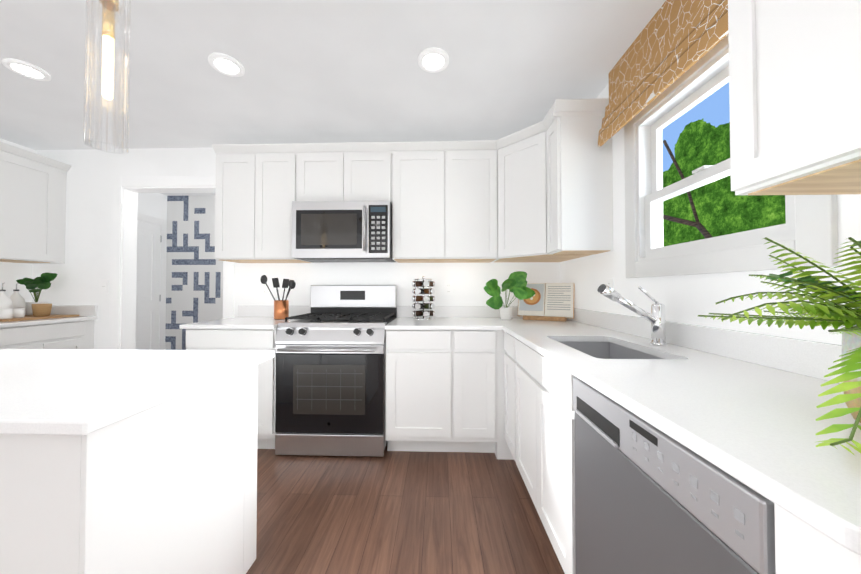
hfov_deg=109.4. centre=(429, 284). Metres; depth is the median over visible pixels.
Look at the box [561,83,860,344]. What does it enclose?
wall
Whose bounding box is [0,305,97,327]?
countertop
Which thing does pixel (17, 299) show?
decorative bottle
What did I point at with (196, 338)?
base cabinet
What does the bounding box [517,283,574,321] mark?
cookbook stand
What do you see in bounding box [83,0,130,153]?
pendant light
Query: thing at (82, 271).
wall
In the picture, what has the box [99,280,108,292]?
light switch
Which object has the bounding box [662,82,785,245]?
backdrop
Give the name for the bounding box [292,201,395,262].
microwave
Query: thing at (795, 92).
upper cabinet
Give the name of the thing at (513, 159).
upper cabinet
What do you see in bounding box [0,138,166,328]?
wall
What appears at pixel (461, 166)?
upper cabinet
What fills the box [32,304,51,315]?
decorative basket
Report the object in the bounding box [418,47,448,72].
recessed light
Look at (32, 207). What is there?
upper cabinet
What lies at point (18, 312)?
cup
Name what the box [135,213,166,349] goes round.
door
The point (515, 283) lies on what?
leaf plant
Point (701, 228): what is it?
branches
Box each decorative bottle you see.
[0,283,12,308]
[9,283,25,314]
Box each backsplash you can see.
[239,306,517,315]
[567,308,842,383]
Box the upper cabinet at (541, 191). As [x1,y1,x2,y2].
[540,98,612,253]
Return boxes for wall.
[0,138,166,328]
[32,148,560,348]
[165,195,222,349]
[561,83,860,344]
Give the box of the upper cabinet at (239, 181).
[212,144,283,262]
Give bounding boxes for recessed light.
[2,58,50,80]
[208,53,244,76]
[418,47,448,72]
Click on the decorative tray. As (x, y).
(29, 317)
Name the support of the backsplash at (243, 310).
attached to the wall at (82, 271)
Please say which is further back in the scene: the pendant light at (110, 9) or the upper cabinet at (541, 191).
the upper cabinet at (541, 191)
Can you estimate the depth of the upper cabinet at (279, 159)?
2.45 m
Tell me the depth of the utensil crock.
2.51 m
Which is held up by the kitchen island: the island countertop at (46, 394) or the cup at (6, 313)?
the island countertop at (46, 394)
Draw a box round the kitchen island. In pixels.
[0,365,257,573]
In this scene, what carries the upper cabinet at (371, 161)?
attached to the wall at (82, 271)
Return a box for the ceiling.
[0,0,665,195]
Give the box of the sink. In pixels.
[563,340,658,355]
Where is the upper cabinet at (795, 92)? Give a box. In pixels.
[728,0,860,194]
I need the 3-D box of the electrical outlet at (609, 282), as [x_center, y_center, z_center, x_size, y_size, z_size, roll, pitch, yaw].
[1.133,0.023,1.915,0.008,0.118,0.075,0,-1,2]
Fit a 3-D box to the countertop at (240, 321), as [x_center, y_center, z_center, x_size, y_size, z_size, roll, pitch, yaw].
[-1.403,0.303,2.446,0.676,0.029,0.642,0,-1,2]
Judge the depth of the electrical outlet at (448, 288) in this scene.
2.72 m
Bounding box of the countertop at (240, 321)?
[179,316,295,327]
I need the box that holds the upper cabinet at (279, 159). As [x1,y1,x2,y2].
[264,143,312,262]
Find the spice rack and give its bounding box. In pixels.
[412,276,434,319]
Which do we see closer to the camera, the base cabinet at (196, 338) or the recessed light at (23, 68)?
the recessed light at (23, 68)
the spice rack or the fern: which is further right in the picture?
the fern
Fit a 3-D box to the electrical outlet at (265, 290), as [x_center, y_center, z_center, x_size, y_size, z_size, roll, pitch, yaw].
[-1.487,0.037,2.772,0.075,0.118,0.008,0,-1,2]
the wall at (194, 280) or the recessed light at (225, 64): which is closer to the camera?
the recessed light at (225, 64)
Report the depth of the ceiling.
1.81 m
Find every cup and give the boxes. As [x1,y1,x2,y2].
[0,309,12,318]
[13,308,24,317]
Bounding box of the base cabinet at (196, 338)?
[179,328,276,407]
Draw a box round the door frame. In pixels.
[109,176,234,349]
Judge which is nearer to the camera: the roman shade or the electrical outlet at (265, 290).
the roman shade
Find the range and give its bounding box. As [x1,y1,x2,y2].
[275,285,396,456]
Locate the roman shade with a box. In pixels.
[598,0,727,146]
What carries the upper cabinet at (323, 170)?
attached to the wall at (82, 271)
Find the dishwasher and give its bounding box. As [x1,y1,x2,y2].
[573,377,775,573]
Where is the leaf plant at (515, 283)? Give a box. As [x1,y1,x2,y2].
[484,271,534,319]
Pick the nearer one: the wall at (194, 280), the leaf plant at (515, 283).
the leaf plant at (515, 283)
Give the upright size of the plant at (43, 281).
0.379 m
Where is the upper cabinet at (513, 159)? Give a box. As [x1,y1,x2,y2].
[488,122,593,261]
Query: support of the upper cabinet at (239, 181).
attached to the wall at (82, 271)
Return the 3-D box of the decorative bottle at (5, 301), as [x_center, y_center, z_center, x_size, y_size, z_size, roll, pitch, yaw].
[-3.408,0.127,2.434,0.104,0.284,0.104,0,-1,2]
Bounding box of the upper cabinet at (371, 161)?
[352,142,391,201]
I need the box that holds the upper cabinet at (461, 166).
[436,140,507,262]
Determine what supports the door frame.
attached to the wall at (82, 271)
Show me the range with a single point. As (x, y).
(330, 370)
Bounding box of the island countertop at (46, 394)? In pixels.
[0,349,274,440]
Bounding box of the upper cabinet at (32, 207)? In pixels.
[0,142,70,263]
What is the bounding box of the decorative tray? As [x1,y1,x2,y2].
[0,315,78,321]
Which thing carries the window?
in the wall at (687, 299)
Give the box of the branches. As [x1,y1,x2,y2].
[663,140,711,238]
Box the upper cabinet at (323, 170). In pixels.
[296,142,351,200]
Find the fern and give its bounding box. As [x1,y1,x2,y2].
[698,237,860,454]
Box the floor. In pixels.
[246,444,564,573]
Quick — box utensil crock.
[260,275,295,319]
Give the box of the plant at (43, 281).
[16,273,56,314]
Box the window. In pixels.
[624,35,837,277]
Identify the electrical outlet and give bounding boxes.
[261,282,269,294]
[444,282,452,294]
[606,279,613,288]
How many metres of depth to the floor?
1.56 m
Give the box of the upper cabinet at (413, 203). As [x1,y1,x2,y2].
[391,142,451,262]
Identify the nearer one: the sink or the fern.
the fern
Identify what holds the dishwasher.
on the floor
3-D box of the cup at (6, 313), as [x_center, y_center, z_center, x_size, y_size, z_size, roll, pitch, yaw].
[-3.300,0.231,2.379,0.060,0.075,0.060,0,-1,2]
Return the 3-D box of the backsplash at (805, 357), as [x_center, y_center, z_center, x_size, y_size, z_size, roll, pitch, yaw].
[1.112,0.223,1.486,0.020,0.100,2.408,0,-1,2]
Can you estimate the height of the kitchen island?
0.884 m
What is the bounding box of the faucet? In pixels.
[597,284,670,343]
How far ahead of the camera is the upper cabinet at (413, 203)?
2.41 m

